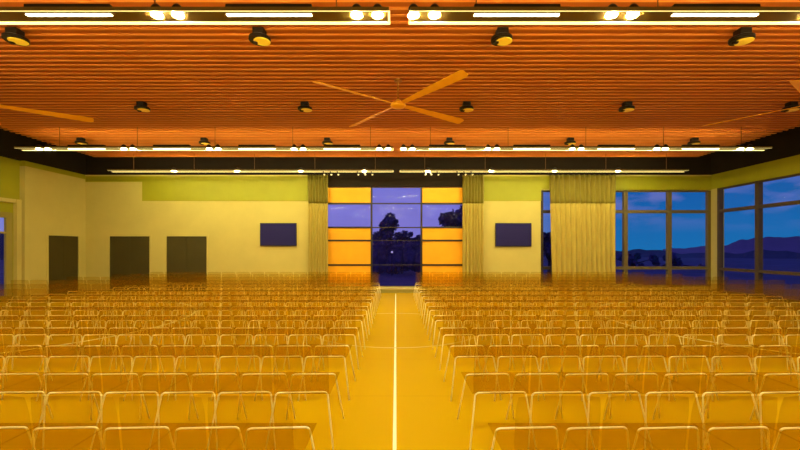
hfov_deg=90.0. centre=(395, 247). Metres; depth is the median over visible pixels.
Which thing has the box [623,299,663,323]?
chair
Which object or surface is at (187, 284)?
chair
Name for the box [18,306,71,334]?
chair
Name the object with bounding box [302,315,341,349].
chair
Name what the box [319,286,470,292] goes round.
trim
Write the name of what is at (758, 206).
window
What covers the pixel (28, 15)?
diffuser
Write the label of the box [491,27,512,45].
ceiling light
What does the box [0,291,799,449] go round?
floor
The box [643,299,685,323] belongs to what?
chair
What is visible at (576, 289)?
chair
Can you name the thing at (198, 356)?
chair
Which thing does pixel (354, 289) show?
chair
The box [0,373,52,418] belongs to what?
chair
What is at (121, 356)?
chair
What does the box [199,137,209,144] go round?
ceiling light
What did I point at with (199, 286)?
chair
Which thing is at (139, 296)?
chair
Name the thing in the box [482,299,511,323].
chair
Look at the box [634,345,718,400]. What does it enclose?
chair
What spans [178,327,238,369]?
chair
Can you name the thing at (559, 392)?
chair
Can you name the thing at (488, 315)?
chair
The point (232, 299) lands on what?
chair
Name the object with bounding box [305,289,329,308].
chair
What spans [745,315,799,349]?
chair
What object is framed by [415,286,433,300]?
chair
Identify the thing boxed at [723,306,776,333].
chair
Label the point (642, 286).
chair
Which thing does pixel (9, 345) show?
chair
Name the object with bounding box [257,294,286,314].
chair
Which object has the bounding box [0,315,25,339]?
chair
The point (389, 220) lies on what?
tree
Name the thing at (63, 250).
door
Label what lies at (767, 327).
chair
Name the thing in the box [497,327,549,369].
chair
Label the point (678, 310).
chair
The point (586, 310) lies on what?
chair
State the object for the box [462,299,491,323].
chair
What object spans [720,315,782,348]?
chair
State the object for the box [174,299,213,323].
chair
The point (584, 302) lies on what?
chair
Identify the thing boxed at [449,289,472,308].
chair
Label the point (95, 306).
chair
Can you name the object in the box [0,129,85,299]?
wall
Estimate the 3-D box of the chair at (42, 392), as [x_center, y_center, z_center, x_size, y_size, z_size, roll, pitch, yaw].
[-3.263,1.268,3.696,0.584,0.907,0.698,0,0,0]
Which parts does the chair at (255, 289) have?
leg frame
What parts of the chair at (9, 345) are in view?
leg frame, leg frame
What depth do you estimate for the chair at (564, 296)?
10.29 m
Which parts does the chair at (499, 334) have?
leg frame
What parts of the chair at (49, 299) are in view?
leg frame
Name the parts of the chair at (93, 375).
leg frame, leg frame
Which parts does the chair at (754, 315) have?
leg frame, leg frame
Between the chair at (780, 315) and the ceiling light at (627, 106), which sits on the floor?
the chair at (780, 315)
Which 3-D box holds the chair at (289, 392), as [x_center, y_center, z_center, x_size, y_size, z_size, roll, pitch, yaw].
[-0.813,1.268,3.696,0.584,0.907,0.698,0,0,0]
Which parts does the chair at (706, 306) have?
leg frame, leg frame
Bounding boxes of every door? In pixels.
[47,233,80,295]
[107,235,151,290]
[164,235,208,290]
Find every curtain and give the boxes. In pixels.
[308,174,328,291]
[462,174,483,291]
[549,174,616,291]
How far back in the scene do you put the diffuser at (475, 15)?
4.58 m
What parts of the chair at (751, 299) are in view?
leg frame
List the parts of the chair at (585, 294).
leg frame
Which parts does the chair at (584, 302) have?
leg frame, leg frame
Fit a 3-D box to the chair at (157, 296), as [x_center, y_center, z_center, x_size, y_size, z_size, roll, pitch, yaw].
[-6.203,1.268,10.536,0.584,0.907,0.698,0,0,0]
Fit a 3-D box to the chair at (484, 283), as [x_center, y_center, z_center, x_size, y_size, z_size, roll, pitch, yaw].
[3.353,1.268,13.956,0.584,0.907,0.698,0,0,0]
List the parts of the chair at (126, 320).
leg frame, leg frame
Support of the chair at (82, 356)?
on the floor
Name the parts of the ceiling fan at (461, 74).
blade, blade, rod, blade, blade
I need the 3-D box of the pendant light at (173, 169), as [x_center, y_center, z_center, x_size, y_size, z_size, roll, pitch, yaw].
[-5.019,-2.896,13.917,9.862,0.767,0.274,0,0,0]
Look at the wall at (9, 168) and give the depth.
12.85 m
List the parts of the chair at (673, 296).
leg frame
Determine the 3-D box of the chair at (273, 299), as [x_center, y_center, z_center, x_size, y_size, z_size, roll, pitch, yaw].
[-2.773,1.268,9.396,0.584,0.907,0.698,0,0,0]
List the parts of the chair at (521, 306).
leg frame, leg frame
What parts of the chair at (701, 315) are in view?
leg frame, leg frame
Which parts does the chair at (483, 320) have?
leg frame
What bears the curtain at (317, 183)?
on the floor
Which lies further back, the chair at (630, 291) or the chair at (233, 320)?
the chair at (630, 291)
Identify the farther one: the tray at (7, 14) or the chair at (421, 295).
the chair at (421, 295)
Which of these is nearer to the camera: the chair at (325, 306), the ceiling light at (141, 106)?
the chair at (325, 306)
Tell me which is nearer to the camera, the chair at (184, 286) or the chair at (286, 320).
the chair at (286, 320)
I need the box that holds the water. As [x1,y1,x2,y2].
[0,257,799,299]
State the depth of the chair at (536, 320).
6.87 m
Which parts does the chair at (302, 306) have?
leg frame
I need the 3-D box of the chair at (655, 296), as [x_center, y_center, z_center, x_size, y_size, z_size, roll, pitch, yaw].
[6.783,1.268,10.536,0.584,0.907,0.698,0,0,0]
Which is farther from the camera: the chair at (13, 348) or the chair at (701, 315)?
the chair at (701, 315)
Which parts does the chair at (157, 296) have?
leg frame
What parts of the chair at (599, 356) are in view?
leg frame, leg frame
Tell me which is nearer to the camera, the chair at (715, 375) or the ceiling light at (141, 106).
the chair at (715, 375)
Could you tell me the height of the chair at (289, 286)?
0.907 m
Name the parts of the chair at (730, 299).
leg frame, leg frame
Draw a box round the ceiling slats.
[0,0,799,156]
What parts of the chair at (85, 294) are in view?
leg frame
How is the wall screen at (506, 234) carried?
attached to the wall at (236, 255)
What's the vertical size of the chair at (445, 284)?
0.907 m
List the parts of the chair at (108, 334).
leg frame, leg frame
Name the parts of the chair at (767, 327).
leg frame, leg frame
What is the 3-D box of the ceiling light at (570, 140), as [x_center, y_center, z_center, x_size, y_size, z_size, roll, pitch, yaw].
[5.200,-3.183,11.950,0.320,0.195,0.320,0,0,0]
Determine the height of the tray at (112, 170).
0.045 m
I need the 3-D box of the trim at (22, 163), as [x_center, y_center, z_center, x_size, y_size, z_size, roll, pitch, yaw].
[-12.370,-2.795,14.500,0.260,0.170,2.600,0,0,0]
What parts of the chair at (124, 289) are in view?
leg frame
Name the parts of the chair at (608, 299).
leg frame, leg frame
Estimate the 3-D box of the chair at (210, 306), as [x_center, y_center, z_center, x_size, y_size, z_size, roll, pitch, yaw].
[-3.753,1.268,8.256,0.584,0.907,0.698,0,0,0]
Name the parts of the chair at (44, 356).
leg frame, leg frame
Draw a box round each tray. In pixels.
[0,7,388,21]
[14,146,392,149]
[107,169,392,171]
[400,146,771,149]
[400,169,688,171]
[410,7,799,21]
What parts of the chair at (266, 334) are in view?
leg frame, leg frame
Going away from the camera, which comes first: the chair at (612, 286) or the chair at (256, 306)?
the chair at (256, 306)
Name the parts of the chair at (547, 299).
leg frame, leg frame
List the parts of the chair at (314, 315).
leg frame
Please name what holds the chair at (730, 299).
on the floor
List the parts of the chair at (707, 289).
leg frame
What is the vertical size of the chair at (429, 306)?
0.907 m
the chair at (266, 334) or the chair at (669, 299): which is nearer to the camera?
the chair at (266, 334)
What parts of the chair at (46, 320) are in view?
leg frame, leg frame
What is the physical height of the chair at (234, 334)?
0.907 m
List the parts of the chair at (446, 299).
leg frame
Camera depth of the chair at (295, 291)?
11.42 m
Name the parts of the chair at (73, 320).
leg frame, leg frame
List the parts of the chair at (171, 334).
leg frame, leg frame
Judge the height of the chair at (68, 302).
0.907 m
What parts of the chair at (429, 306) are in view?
leg frame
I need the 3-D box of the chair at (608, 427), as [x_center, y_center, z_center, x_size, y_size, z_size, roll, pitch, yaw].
[1.393,1.268,2.516,0.584,0.907,0.698,0,0,0]
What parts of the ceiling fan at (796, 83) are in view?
blade, blade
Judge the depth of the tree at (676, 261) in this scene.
41.82 m
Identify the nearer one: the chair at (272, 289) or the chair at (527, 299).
the chair at (527, 299)
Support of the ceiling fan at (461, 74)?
hanging from the ceiling slats
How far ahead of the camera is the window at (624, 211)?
15.81 m
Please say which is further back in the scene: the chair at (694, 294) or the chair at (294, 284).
the chair at (294, 284)
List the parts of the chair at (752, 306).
leg frame, leg frame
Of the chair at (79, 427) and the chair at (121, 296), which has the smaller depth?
the chair at (79, 427)
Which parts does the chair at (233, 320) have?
leg frame, leg frame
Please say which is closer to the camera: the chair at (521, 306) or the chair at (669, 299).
the chair at (521, 306)
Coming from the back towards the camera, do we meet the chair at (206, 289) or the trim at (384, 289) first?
the trim at (384, 289)
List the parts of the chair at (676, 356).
leg frame, leg frame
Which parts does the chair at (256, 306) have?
leg frame, leg frame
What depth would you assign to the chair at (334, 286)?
12.57 m
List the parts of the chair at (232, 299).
leg frame, leg frame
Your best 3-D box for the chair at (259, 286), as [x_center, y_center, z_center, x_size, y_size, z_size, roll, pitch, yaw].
[-4.243,1.268,12.816,0.584,0.907,0.698,0,0,0]
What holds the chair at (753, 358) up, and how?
on the floor
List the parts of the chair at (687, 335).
leg frame, leg frame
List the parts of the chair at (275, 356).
leg frame, leg frame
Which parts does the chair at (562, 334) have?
leg frame, leg frame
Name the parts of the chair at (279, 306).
leg frame, leg frame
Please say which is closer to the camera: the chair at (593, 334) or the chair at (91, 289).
the chair at (593, 334)
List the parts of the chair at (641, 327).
leg frame, leg frame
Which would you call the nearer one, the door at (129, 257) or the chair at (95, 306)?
the chair at (95, 306)
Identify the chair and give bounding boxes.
[0,299,31,323]
[0,306,28,326]
[0,306,52,330]
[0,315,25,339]
[0,315,52,346]
[0,327,20,355]
[0,327,51,369]
[0,345,52,399]
[0,345,90,393]
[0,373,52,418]
[0,373,99,449]
[0,426,35,449]
[2,299,52,323]
[4,327,82,369]
[8,294,51,311]
[15,315,78,342]
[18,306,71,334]
[23,299,67,322]
[26,294,65,314]
[31,373,149,449]
[32,426,105,449]
[36,345,127,400]
[39,327,112,369]
[42,315,104,348]
[43,306,96,333]
[44,299,92,323]
[45,294,85,314]
[63,289,100,308]
[64,294,105,314]
[66,299,112,323]
[68,306,120,333]
[70,315,130,349]
[74,327,145,369]
[80,289,117,308]
[80,345,165,400]
[84,294,123,314]
[87,299,131,323]
[90,373,198,449]
[93,306,143,334]
[98,289,132,308]
[99,315,157,349]
[103,294,141,314]
[103,426,173,449]
[109,299,152,323]
[109,327,176,369]
[115,289,148,308]
[117,306,165,334]
[123,294,159,310]
[123,345,203,400]
[128,315,183,349]
[131,299,172,323]
[132,289,165,308]
[141,286,170,301]
[141,294,177,314]
[142,306,188,333]
[144,327,207,369]
[148,373,246,449]
[150,289,181,307]
[154,299,192,323]
[158,315,209,348]
[161,294,195,314]
[167,289,198,308]
[167,306,211,333]
[167,345,240,400]
[172,286,200,301]
[173,426,243,449]
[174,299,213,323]
[176,283,202,298]
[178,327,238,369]
[180,294,213,314]
[184,289,214,308]
[186,315,235,349]
[188,286,215,301]
[192,306,234,334]
[196,299,232,323]
[200,294,231,310]
[201,289,231,308]
[207,373,295,449]
[211,345,279,400]
[213,327,269,369]
[215,315,262,349]
[217,299,253,323]
[217,306,256,333]
[218,294,249,314]
[219,289,247,308]
[220,286,244,298]
[235,286,260,301]
[236,289,263,308]
[237,294,267,314]
[239,299,273,323]
[241,306,279,333]
[244,315,288,349]
[244,426,314,449]
[248,327,300,369]
[251,286,275,299]
[253,289,280,308]
[254,345,317,400]
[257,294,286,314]
[261,299,293,323]
[265,373,343,449]
[267,306,302,329]
[272,289,296,304]
[273,315,314,349]
[276,294,303,314]
[282,286,304,301]
[282,299,313,323]
[283,327,331,369]
[288,289,310,308]
[291,306,325,333]
[292,284,312,297]
[295,294,321,314]
[298,345,355,400]
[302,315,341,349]
[304,299,333,323]
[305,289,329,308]
[306,284,325,297]
[314,294,340,314]
[316,306,348,333]
[318,327,362,369]
[322,289,345,308]
[326,299,353,321]
[329,286,349,302]
[331,315,367,349]
[334,294,358,311]
[340,289,361,305]
[341,306,371,334]
[345,286,364,301]
[348,299,374,323]
[353,294,376,312]
[357,289,378,308]
[361,286,379,299]
[364,284,380,297]
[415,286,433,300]
[417,289,437,305]
[419,295,441,315]
[421,299,447,323]
[425,306,455,334]
[429,315,465,349]
[433,289,454,305]
[435,327,479,369]
[437,294,461,314]
[441,284,459,297]
[441,299,469,322]
[444,345,501,400]
[445,286,464,302]
[447,306,480,334]
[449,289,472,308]
[455,294,480,314]
[455,315,494,349]
[457,373,536,449]
[460,286,480,300]
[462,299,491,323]
[466,289,488,308]
[466,327,514,369]
[470,306,504,334]
[473,294,499,313]
[475,286,496,301]
[482,283,502,297]
[482,289,506,307]
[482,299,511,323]
[482,315,523,349]
[482,345,544,400]
[490,286,511,301]
[491,294,518,314]
[491,426,559,449]
[493,306,529,333]
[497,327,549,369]
[498,289,523,305]
[502,299,534,323]
[506,373,594,449]
[508,315,552,349]
[509,294,538,314]
[515,289,541,308]
[516,306,554,333]
[520,345,587,400]
[522,299,556,323]
[523,283,545,298]
[527,294,557,314]
[529,327,582,369]
[531,289,558,308]
[534,286,558,301]
[534,315,581,349]
[539,306,579,334]
[542,299,577,323]
[545,294,576,313]
[547,289,574,305]
[555,373,652,449]
[559,345,631,400]
[560,327,618,369]
[561,315,609,349]
[561,426,629,449]
[562,299,599,323]
[562,306,603,333]
[564,289,592,308]
[565,286,590,301]
[565,294,595,313]
[578,284,602,295]
[579,286,605,299]
[580,289,610,308]
[581,294,614,315]
[583,299,620,323]
[585,306,627,333]
[587,315,638,349]
[591,327,653,369]
[592,283,617,298]
[594,286,621,300]
[596,289,627,308]
[596,345,674,400]
[599,294,633,314]
[603,299,641,319]
[604,373,710,449]
[608,306,653,334]
[609,286,636,298]
[613,289,644,307]
[613,315,667,349]
[617,294,653,314]
[622,327,687,369]
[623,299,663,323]
[629,289,660,308]
[630,306,678,334]
[632,426,699,449]
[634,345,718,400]
[636,294,671,311]
[639,286,666,297]
[640,315,696,349]
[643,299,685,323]
[646,289,679,308]
[652,373,766,448]
[653,327,722,369]
[654,286,684,301]
[654,294,691,315]
[654,306,702,333]
[662,289,696,308]
[663,299,707,323]
[666,315,725,349]
[672,294,710,314]
[672,345,761,400]
[676,306,727,333]
[678,289,713,308]
[683,299,728,323]
[685,327,757,369]
[690,294,729,314]
[694,315,754,349]
[695,289,731,308]
[700,306,752,334]
[702,426,769,449]
[704,373,799,449]
[705,299,749,323]
[709,294,745,312]
[710,345,797,400]
[716,327,792,369]
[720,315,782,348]
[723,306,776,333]
[725,299,772,323]
[728,294,768,314]
[744,294,787,314]
[744,299,792,319]
[745,306,799,333]
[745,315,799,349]
[747,327,799,369]
[748,345,799,400]
[750,373,799,419]
[764,299,799,323]
[768,306,799,333]
[772,315,799,340]
[773,427,799,449]
[778,327,799,355]
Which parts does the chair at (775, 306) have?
leg frame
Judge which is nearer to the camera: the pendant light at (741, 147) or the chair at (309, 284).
the pendant light at (741, 147)
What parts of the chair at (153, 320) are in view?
leg frame, leg frame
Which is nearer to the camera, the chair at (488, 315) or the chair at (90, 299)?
the chair at (488, 315)
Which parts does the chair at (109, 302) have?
leg frame, leg frame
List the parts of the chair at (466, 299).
leg frame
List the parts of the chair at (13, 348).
leg frame, leg frame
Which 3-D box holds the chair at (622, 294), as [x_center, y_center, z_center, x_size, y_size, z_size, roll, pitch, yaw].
[6.293,1.268,10.536,0.584,0.907,0.698,0,0,0]
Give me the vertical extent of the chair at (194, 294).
0.907 m
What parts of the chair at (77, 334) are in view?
leg frame, leg frame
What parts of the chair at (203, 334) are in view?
leg frame, leg frame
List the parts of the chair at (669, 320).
leg frame, leg frame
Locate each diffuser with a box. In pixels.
[25,14,112,16]
[226,14,311,16]
[474,14,559,16]
[671,14,758,16]
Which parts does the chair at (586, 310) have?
leg frame, leg frame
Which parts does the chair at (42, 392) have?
leg frame, leg frame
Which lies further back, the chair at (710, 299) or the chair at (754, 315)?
the chair at (710, 299)
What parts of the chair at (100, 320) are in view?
leg frame, leg frame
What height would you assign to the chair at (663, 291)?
0.907 m
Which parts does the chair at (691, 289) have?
leg frame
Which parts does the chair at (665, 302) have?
leg frame, leg frame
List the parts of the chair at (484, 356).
leg frame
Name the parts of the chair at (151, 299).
leg frame, leg frame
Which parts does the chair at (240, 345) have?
leg frame, leg frame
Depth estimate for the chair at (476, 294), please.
10.28 m
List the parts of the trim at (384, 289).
window sill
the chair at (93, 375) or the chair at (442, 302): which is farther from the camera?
the chair at (442, 302)
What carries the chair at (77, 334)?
on the floor
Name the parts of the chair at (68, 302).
leg frame, leg frame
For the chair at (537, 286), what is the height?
0.907 m
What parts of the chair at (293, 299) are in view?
leg frame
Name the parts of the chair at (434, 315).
leg frame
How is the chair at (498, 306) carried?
on the floor
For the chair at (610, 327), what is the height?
0.907 m
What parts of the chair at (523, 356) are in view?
leg frame, leg frame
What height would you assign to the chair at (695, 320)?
0.907 m
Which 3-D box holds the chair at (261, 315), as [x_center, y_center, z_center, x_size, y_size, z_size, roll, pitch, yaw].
[-2.283,1.268,7.116,0.584,0.907,0.698,0,0,0]
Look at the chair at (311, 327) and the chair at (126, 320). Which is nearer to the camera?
the chair at (311, 327)
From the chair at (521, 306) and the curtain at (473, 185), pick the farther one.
the curtain at (473, 185)
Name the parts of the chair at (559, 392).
leg frame, leg frame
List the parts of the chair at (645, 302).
leg frame, leg frame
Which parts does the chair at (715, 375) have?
leg frame, leg frame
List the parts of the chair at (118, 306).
leg frame, leg frame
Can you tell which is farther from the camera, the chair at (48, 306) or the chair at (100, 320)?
the chair at (48, 306)
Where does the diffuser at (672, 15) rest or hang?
attached to the pendant light at (480, 14)
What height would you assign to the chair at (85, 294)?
0.907 m
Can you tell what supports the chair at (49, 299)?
on the floor
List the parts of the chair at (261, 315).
leg frame, leg frame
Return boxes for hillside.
[0,233,799,259]
[663,236,799,253]
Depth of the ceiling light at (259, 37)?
5.94 m
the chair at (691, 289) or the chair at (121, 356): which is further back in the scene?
the chair at (691, 289)
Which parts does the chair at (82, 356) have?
leg frame, leg frame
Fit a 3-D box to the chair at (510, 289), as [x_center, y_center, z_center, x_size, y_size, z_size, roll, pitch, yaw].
[3.353,1.268,11.676,0.584,0.907,0.698,0,0,0]
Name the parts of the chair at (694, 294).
leg frame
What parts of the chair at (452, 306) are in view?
leg frame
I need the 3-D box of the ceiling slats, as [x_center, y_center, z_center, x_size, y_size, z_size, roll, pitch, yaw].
[0.000,-3.325,5.475,21.800,0.090,17.850,0,0,0]
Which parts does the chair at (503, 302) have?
leg frame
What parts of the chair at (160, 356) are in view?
leg frame, leg frame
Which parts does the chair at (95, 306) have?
leg frame, leg frame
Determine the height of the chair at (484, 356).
0.907 m
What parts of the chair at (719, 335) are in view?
leg frame, leg frame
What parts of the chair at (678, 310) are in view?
leg frame, leg frame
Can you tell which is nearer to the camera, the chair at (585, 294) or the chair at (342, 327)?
the chair at (342, 327)
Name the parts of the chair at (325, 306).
leg frame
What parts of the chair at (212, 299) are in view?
leg frame, leg frame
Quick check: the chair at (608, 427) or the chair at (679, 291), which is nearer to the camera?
the chair at (608, 427)
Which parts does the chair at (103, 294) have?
leg frame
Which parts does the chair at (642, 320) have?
leg frame, leg frame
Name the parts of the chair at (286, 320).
leg frame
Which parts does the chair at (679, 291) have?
leg frame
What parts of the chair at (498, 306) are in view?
leg frame, leg frame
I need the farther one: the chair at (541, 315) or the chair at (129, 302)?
the chair at (129, 302)
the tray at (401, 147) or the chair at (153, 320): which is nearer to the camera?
the chair at (153, 320)
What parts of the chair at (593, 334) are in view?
leg frame, leg frame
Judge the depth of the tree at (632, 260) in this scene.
39.83 m
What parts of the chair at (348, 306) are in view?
leg frame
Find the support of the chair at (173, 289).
on the floor
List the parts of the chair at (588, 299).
leg frame, leg frame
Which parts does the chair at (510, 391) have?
leg frame, leg frame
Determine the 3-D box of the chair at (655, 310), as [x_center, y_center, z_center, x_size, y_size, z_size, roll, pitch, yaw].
[5.313,1.268,8.256,0.584,0.907,0.698,0,0,0]
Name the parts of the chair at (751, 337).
leg frame, leg frame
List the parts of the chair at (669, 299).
leg frame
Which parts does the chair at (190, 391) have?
leg frame, leg frame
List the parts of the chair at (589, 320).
leg frame, leg frame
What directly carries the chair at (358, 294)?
on the floor
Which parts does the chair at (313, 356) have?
leg frame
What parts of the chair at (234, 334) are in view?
leg frame, leg frame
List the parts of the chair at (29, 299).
leg frame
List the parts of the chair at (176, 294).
leg frame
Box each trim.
[0,197,21,300]
[20,161,85,178]
[85,175,711,175]
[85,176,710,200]
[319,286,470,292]
[328,175,461,186]
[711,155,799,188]
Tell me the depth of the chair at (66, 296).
10.29 m
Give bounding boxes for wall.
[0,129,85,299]
[0,156,19,301]
[86,152,710,291]
[711,127,799,291]
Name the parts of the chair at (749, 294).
leg frame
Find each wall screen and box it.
[260,223,296,245]
[495,223,531,246]
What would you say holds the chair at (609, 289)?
on the floor
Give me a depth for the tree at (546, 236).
23.63 m
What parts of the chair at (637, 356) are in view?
leg frame, leg frame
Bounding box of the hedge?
[373,239,419,273]
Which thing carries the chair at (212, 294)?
on the floor
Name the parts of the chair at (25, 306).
leg frame, leg frame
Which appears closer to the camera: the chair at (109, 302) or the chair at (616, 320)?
the chair at (616, 320)
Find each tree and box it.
[373,231,387,239]
[378,212,398,239]
[394,230,413,241]
[438,205,462,226]
[543,232,551,282]
[616,252,658,265]
[652,253,704,265]
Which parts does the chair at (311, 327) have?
leg frame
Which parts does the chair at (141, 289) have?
leg frame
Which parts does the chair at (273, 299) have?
leg frame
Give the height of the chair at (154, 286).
0.907 m
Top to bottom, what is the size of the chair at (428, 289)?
0.907 m
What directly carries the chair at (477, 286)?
on the floor
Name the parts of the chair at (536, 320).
leg frame, leg frame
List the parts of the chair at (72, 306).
leg frame, leg frame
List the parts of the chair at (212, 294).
leg frame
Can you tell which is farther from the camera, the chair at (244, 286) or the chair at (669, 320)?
the chair at (244, 286)
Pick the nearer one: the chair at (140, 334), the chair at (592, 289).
the chair at (140, 334)
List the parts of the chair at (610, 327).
leg frame, leg frame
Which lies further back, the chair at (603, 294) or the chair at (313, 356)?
the chair at (603, 294)
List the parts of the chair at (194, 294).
leg frame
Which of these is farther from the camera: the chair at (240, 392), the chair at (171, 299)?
the chair at (171, 299)
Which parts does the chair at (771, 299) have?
leg frame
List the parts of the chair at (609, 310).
leg frame, leg frame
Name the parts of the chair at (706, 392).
leg frame, leg frame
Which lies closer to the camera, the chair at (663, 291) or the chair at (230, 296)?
the chair at (230, 296)
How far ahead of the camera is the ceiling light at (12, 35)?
5.95 m
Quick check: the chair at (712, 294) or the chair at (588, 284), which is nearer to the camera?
the chair at (712, 294)
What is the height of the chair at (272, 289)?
0.907 m
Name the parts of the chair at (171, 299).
leg frame, leg frame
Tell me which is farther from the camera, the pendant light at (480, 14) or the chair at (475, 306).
the chair at (475, 306)
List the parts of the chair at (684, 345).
leg frame, leg frame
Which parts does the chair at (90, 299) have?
leg frame, leg frame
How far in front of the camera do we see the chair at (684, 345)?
4.59 m
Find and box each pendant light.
[0,0,389,24]
[14,127,393,150]
[107,154,392,174]
[400,127,771,150]
[400,154,688,174]
[408,0,799,24]
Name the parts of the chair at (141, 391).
leg frame, leg frame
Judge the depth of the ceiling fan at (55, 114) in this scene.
8.29 m
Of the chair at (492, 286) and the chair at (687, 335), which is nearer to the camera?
the chair at (687, 335)
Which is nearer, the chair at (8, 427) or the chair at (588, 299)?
the chair at (8, 427)
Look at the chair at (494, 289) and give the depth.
11.43 m
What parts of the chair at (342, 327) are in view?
leg frame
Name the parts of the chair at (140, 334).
leg frame, leg frame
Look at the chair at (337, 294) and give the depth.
10.28 m
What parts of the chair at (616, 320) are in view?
leg frame, leg frame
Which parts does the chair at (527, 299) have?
leg frame, leg frame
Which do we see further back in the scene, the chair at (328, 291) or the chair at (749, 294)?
the chair at (328, 291)
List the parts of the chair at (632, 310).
leg frame, leg frame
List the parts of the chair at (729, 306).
leg frame, leg frame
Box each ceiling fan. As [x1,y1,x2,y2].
[0,105,93,124]
[312,70,467,126]
[703,80,799,125]
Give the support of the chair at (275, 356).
on the floor
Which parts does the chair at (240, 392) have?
leg frame, leg frame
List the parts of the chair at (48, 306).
leg frame, leg frame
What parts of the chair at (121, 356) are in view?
leg frame, leg frame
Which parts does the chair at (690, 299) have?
leg frame, leg frame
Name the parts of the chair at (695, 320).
leg frame, leg frame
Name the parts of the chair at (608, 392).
leg frame, leg frame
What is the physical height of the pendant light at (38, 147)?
0.622 m
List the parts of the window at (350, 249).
infill panel, infill panel, infill panel, infill panel, infill panel, infill panel, infill panel, infill panel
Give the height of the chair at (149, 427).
0.907 m
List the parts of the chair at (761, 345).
leg frame, leg frame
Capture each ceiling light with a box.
[1,27,29,45]
[74,137,87,144]
[134,101,150,111]
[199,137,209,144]
[249,27,270,45]
[298,101,311,111]
[322,137,332,144]
[444,137,454,144]
[459,101,473,111]
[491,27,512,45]
[564,137,575,144]
[618,101,634,111]
[687,137,700,144]
[728,27,755,45]
[781,101,799,111]
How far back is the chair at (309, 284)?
13.71 m
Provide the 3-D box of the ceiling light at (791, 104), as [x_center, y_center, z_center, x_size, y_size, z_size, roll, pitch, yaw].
[8.900,-3.183,9.020,0.320,0.195,0.320,0,0,0]
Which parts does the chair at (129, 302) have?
leg frame, leg frame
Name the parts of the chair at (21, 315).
leg frame, leg frame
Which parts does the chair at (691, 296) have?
leg frame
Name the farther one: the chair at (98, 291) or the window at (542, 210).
the window at (542, 210)
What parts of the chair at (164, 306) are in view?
leg frame, leg frame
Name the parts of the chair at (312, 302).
leg frame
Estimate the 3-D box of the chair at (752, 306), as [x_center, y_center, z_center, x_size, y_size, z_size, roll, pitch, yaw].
[7.763,1.268,8.256,0.584,0.907,0.698,0,0,0]
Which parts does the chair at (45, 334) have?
leg frame, leg frame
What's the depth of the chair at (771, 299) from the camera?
9.64 m
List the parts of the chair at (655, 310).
leg frame, leg frame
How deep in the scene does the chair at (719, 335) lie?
5.73 m
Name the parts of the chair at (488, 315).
leg frame, leg frame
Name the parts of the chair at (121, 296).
leg frame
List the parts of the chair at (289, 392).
leg frame, leg frame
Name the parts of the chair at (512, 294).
leg frame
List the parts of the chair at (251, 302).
leg frame, leg frame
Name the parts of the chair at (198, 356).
leg frame, leg frame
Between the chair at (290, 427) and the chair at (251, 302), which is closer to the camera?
the chair at (290, 427)
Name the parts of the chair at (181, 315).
leg frame, leg frame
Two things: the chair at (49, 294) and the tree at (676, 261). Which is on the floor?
the chair at (49, 294)
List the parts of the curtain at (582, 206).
rail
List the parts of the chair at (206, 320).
leg frame, leg frame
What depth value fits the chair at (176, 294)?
10.28 m
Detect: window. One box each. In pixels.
[0,212,12,301]
[328,187,462,286]
[541,191,551,285]
[616,191,710,289]
[717,173,799,301]
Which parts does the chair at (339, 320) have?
leg frame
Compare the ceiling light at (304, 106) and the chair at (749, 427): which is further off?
the ceiling light at (304, 106)
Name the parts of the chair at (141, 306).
leg frame, leg frame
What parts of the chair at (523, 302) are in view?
leg frame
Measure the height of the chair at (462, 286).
0.907 m
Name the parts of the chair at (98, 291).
leg frame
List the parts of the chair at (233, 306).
leg frame, leg frame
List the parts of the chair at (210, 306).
leg frame, leg frame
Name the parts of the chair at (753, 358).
leg frame, leg frame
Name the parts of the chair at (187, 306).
leg frame, leg frame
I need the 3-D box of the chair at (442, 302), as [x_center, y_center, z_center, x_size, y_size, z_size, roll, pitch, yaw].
[0.903,1.268,9.396,0.584,0.907,0.698,0,0,0]
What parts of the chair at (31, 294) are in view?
leg frame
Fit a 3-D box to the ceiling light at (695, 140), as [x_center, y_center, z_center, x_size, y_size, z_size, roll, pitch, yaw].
[8.900,-3.183,11.950,0.320,0.195,0.320,0,0,0]
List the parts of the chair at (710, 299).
leg frame, leg frame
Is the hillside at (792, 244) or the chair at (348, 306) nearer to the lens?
the chair at (348, 306)
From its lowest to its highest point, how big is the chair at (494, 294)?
0.907 m
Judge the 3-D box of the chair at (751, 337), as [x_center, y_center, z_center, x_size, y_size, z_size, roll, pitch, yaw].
[5.313,1.268,5.976,0.584,0.907,0.698,0,0,0]
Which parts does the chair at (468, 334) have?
leg frame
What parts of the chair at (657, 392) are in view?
leg frame, leg frame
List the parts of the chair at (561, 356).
leg frame, leg frame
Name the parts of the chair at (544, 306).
leg frame, leg frame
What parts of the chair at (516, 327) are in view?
leg frame, leg frame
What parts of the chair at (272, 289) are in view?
leg frame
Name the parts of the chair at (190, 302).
leg frame, leg frame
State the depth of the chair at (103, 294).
10.28 m
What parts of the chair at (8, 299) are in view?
leg frame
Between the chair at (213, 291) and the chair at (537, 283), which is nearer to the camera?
the chair at (213, 291)
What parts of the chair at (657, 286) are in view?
leg frame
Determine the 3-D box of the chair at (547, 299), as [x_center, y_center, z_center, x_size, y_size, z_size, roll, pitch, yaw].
[3.843,1.268,9.396,0.584,0.907,0.698,0,0,0]
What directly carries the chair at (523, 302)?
on the floor
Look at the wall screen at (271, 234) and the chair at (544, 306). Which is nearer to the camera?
the chair at (544, 306)
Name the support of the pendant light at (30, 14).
hanging from the ceiling slats
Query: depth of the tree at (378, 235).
35.56 m
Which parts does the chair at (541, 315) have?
leg frame, leg frame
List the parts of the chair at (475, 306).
leg frame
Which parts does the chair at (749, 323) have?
leg frame, leg frame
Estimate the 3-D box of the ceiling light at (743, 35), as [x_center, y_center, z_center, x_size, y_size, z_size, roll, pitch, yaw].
[5.200,-3.183,6.020,0.320,0.195,0.320,0,0,0]
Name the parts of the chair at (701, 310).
leg frame, leg frame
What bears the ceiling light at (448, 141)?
attached to the ceiling slats
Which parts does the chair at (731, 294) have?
leg frame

